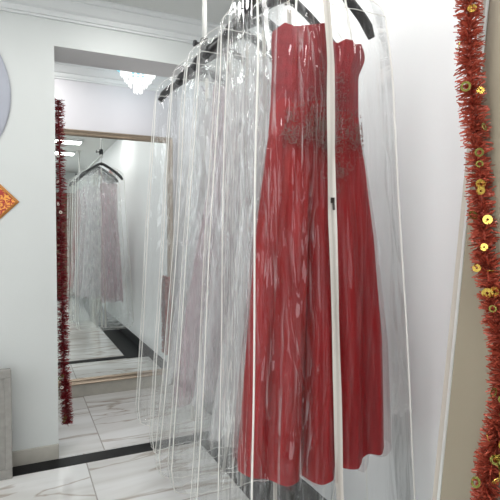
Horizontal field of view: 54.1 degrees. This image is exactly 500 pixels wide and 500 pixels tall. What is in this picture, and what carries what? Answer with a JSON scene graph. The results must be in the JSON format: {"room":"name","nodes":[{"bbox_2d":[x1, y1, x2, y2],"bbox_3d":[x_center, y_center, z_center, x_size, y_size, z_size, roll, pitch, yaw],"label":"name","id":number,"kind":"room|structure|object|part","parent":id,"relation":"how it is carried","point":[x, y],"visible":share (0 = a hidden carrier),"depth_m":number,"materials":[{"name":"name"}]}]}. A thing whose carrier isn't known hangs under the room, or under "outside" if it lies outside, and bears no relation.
{"room":"dress shop","nodes":[
{"label":"dress shop","id":0,"kind":"room"},
{"bbox_2d":[0,11,58,450],"bbox_3d":[-2.485,-0.089,2.339,2.890,2.645,0.270,-1,2,-25],"label":"wall","id":1,"kind":"structure","parent":0,"point":[28,262],"depth_m":2.77,"materials":[{"name":"white paint"}]},
{"bbox_2d":[0,55,10,135],"bbox_3d":[-1.650,-0.848,2.550,0.730,0.860,0.014,-1,2,-25],"label":"round plaque","id":2,"kind":"object","parent":1,"relation":"attached to","point":[5,89],"visible":1,"depth_m":2.69,"materials":[{"name":"white"}]},
{"bbox_2d":[0,184,18,218],"bbox_3d":[-1.444,-0.267,2.669,0.340,0.340,0.006,-1,2,-25],"label":"diamond","id":3,"kind":"object","parent":1,"relation":"attached to","point":[8,201],"visible":1,"depth_m":2.71,"materials":[{"name":"orange paper"}]},
{"bbox_2d":[12,444,58,466],"bbox_3d":[-2.424,1.193,2.248,2.891,0.087,0.014,-1,2,-25],"label":"baseboard","id":4,"kind":"structure","parent":1,"relation":"attached to","point":[50,452],"depth_m":2.80,"materials":[{"name":"beige stone"}]},
{"bbox_2d":[55,98,74,424],"bbox_3d":[-1.117,0.080,2.928,0.113,1.958,0.090,-1,2,-25],"label":"tinsel garland","id":5,"kind":"object","parent":1,"relation":"hanging from","point":[64,382],"visible":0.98,"depth_m":2.92,"materials":[{"name":"red plastic"}]},
{"bbox_3d":[-1.118,0.082,2.928,0.042,1.940,0.015,-1,2,-25],"label":"cord","id":6,"kind":"part","parent":5,"relation":"part of","materials":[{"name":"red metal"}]},
{"bbox_2d":[12,435,197,475],"bbox_3d":[-2.026,1.232,2.364,3.710,0.002,0.116,-1,2,-25],"label":"trim","id":7,"kind":"structure","parent":1,"relation":"attached to","point":[106,454],"depth_m":2.88,"materials":[{"name":"black stone"}]},
{"bbox_2d":[0,0,225,43],"bbox_3d":[-1.924,-1.357,2.355,3.950,0.112,0.112,-1,2,-25],"label":"trim","id":8,"kind":"structure","parent":1,"relation":"attached to","point":[94,13],"depth_m":2.88,"materials":[{"name":"white paint"}]},
{"bbox_2d":[54,78,177,372],"bbox_3d":[-1.671,-0.133,3.853,2.250,2.645,0.100,-1,2,-25],"label":"wall","id":9,"kind":"structure","parent":0,"point":[88,106],"depth_m":4.06,"materials":[{"name":"white paint"}]},
{"bbox_2d":[55,128,173,386],"bbox_3d":[-1.347,0.065,3.933,1.500,2.040,0.036,-1,2,-25],"label":"wall mirror","id":10,"kind":"object","parent":9,"relation":"attached to","point":[107,176],"visible":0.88,"depth_m":4.05,"materials":[{"name":"beige mirror"}]},
{"bbox_2d":[165,276,171,355],"bbox_3d":[-0.700,0.565,4.187,0.067,0.685,0.062,1,2,32],"label":"tinsel garland","id":11,"kind":"object","parent":10,"relation":"hanging from","point":[168,284],"visible":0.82,"depth_m":4.18,"materials":[{"name":"red plastic"}]},
{"bbox_2d":[54,61,177,93],"bbox_3d":[-1.626,-1.396,3.721,2.250,0.112,0.112,-1,2,-25],"label":"trim","id":12,"kind":"structure","parent":9,"relation":"attached to","point":[66,71],"depth_m":3.92,"materials":[{"name":"white paint"}]},
{"bbox_2d":[58,372,177,399],"bbox_3d":[-1.647,1.141,3.838,2.250,0.100,0.014,-1,2,-25],"label":"baseboard","id":13,"kind":"structure","parent":9,"relation":"attached to","point":[146,382],"depth_m":4.09,"materials":[{"name":"beige stone"}]},
{"bbox_2d":[0,384,248,499],"bbox_3d":[-0.943,1.341,0.341,4.150,0.100,7.150,-1,2,-25],"label":"floor","id":14,"kind":"structure","parent":0,"point":[136,476],"depth_m":2.85,"materials":[{"name":"stone"}]},
{"bbox_2d":[0,368,12,480],"bbox_3d":[-1.558,0.933,2.517,0.604,0.590,0.059,-1,2,-25],"label":"board","id":15,"kind":"object","parent":14,"relation":"on","point":[6,471],"visible":1,"depth_m":2.61,"materials":[{"name":"grey wood"}]},
{"bbox_3d":[-1.549,0.662,2.489,0.604,0.045,0.014,-1,2,-25],"label":"rail","id":16,"kind":"part","parent":15,"relation":"part of","materials":[{"name":"grey wood"}]},
{"bbox_3d":[-1.549,1.204,2.504,0.604,0.050,0.014,-1,2,-25],"label":"rail","id":17,"kind":"part","parent":15,"relation":"part of","materials":[{"name":"grey wood"}]},
{"bbox_2d":[432,0,499,499],"bbox_3d":[0.744,0.145,1.053,0.294,2.250,0.766,-1,2,-25],"label":"leaning board","id":18,"kind":"object","parent":14,"relation":"on","point":[464,396],"visible":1,"depth_m":1.34,"materials":[{"name":"wood"}]},
{"bbox_2d":[453,0,499,499],"bbox_3d":[0.619,-0.130,1.300,0.143,1.766,0.318,0,2,14],"label":"tinsel garland","id":19,"kind":"object","parent":18,"relation":"hanging from","point":[488,457],"visible":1,"depth_m":1.29,"materials":[{"name":"red plastic"}]},
{"bbox_2d":[54,20,225,83],"bbox_3d":[-0.697,-1.306,3.144,1.060,0.258,0.270,-1,2,-25],"label":"lintel","id":20,"kind":"object","parent":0,"point":[77,44],"visible":0.54,"depth_m":3.01,"materials":[{"name":"white paint"}]},
{"bbox_2d":[103,0,242,24],"bbox_3d":[-0.690,-1.388,-0.275,4.150,0.100,5.960,-1,2,-25],"label":"ceiling","id":21,"kind":"structure","parent":0,"point":[216,9],"depth_m":2.89,"materials":[{"name":"paint"}]},
{"bbox_2d":[193,0,260,51],"bbox_3d":[0.261,-1.166,1.416,0.097,0.439,2.440,-1,2,-25],"label":"rail","id":22,"kind":"object","parent":21,"relation":"hanging from","point":[204,44],"visible":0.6,"depth_m":2.48,"materials":[{"name":"white metal"}]},
{"bbox_3d":[-0.246,-1.042,2.485,0.083,0.060,0.048,-1,2,-25],"label":"clamp knob","id":23,"kind":"part","parent":22,"relation":"part of","materials":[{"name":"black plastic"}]},
{"bbox_2d":[158,50,248,112],"bbox_3d":[-0.226,-0.872,2.493,0.492,0.291,0.043,-1,2,-26],"label":"clothes hanger","id":24,"kind":"object","parent":22,"relation":"hanging from","point":[205,70],"visible":0.6,"depth_m":2.48,"materials":[{"name":"black plastic"}]},
{"bbox_2d":[136,74,250,425],"bbox_3d":[-0.300,0.033,2.679,0.607,1.855,0.402,-1,2,-26],"label":"bag","id":25,"kind":"object","parent":24,"relation":"hanging from","point":[206,79],"visible":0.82,"depth_m":2.59,"materials":[{"name":"plastic"}]},
{"bbox_2d":[175,27,270,95],"bbox_3d":[-0.099,-0.865,2.223,0.492,0.291,0.043,-1,2,-23],"label":"clothes hanger","id":26,"kind":"object","parent":22,"relation":"hanging from","point":[252,68],"visible":0.51,"depth_m":2.21,"materials":[{"name":"black plastic"}]},
{"bbox_2d":[149,54,271,454],"bbox_3d":[-0.172,0.064,2.407,0.606,1.901,0.401,-1,2,-23],"label":"bag","id":27,"kind":"object","parent":26,"relation":"hanging from","point":[229,85],"visible":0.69,"depth_m":2.29,"materials":[{"name":"plastic"}]},
{"bbox_2d":[190,30,271,71],"bbox_3d":[-0.016,-0.860,2.046,0.492,0.291,0.043,-1,2,-28],"label":"clothes hanger","id":28,"kind":"object","parent":22,"relation":"hanging from","point":[249,37],"visible":0.32,"depth_m":2.02,"materials":[{"name":"black plastic"}]},
{"bbox_2d":[155,37,271,477],"bbox_3d":[-0.105,0.069,2.210,0.607,1.901,0.384,-1,2,-28],"label":"bag","id":29,"kind":"object","parent":28,"relation":"hanging from","point":[243,204],"visible":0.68,"depth_m":2.10,"materials":[{"name":"plastic"}]},
{"bbox_2d":[201,13,278,60],"bbox_3d":[0.048,-0.856,1.911,0.492,0.291,0.043,-1,2,-24],"label":"clothes hanger","id":30,"kind":"object","parent":22,"relation":"hanging from","point":[263,20],"visible":0.45,"depth_m":1.86,"materials":[{"name":"black plastic"}]},
{"bbox_2d":[168,24,268,493],"bbox_3d":[-0.030,0.068,2.050,0.602,1.889,0.335,-1,2,-22],"label":"bag","id":31,"kind":"object","parent":30,"relation":"hanging from","point":[264,121],"visible":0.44,"depth_m":1.90,"materials":[{"name":"plastic"}]},
{"bbox_2d":[222,0,334,41],"bbox_3d":[0.130,-0.851,1.734,0.492,0.291,0.043,-1,2,-27],"label":"clothes hanger","id":32,"kind":"object","parent":22,"relation":"hanging from","point":[240,20],"visible":0.64,"depth_m":1.67,"materials":[{"name":"black plastic"}]},
{"bbox_2d":[190,0,342,499],"bbox_3d":[0.076,0.098,1.812,0.604,1.935,0.237,-1,2,-23],"label":"bag","id":33,"kind":"object","parent":32,"relation":"hanging from","point":[289,13],"visible":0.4,"depth_m":1.67,"materials":[{"name":"plastic"}]},
{"bbox_2d":[240,0,374,39],"bbox_3d":[0.198,-0.845,1.530,0.492,0.291,0.043,-1,2,-25],"label":"clothes hanger","id":34,"kind":"object","parent":22,"relation":"hanging from","point":[364,21],"visible":0.93,"depth_m":1.60,"materials":[{"name":"black plastic"}]},
{"bbox_2d":[237,0,383,485],"bbox_3d":[0.213,-0.073,1.555,0.563,1.570,0.223,-1,2,-21],"label":"dress","id":35,"kind":"object","parent":34,"relation":"hanging from","point":[294,417],"visible":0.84,"depth_m":1.49,"materials":[{"name":"red fabric"}]},
{"bbox_2d":[218,0,415,499],"bbox_3d":[0.228,0.122,1.586,0.620,1.971,0.286,-1,2,-25],"label":"bag","id":36,"kind":"object","parent":34,"relation":"hanging from","point":[332,205],"visible":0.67,"depth_m":1.46,"materials":[{"name":"plastic"}]},
{"bbox_2d":[177,0,480,499],"bbox_3d":[0.890,-0.056,1.162,0.100,2.645,7.150,-1,2,-25],"label":"wall","id":37,"kind":"structure","parent":0,"point":[430,156],"depth_m":1.84,"materials":[{"name":"white paint"}]},
{"bbox_2d":[193,428,300,499],"bbox_3d":[0.972,1.281,0.626,0.240,0.002,5.840,-1,2,-25],"label":"trim","id":38,"kind":"structure","parent":37,"relation":"attached to","point":[263,490],"depth_m":2.68,"materials":[{"name":"black stone"}]},
{"bbox_2d":[177,373,326,499],"bbox_3d":[0.842,1.216,1.169,0.012,0.097,6.936,-1,2,-25],"label":"baseboard","id":39,"kind":"structure","parent":37,"relation":"attached to","point":[302,489],"depth_m":3.21,"materials":[{"name":"beige stone"}]},
{"bbox_3d":[-1.443,-1.494,3.446,2.350,0.100,0.960,-1,2,-25],"label":"ceiling","id":40,"kind":"structure","parent":0,"visible":0},
{"bbox_2d":[117,70,154,93],"bbox_3d":[-0.855,-1.323,3.738,0.380,0.258,0.380,-1,2,-25],"label":"ceiling lamp","id":41,"kind":"object","parent":40,"relation":"hanging from","point":[137,87],"visible":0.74,"depth_m":3.73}
]}

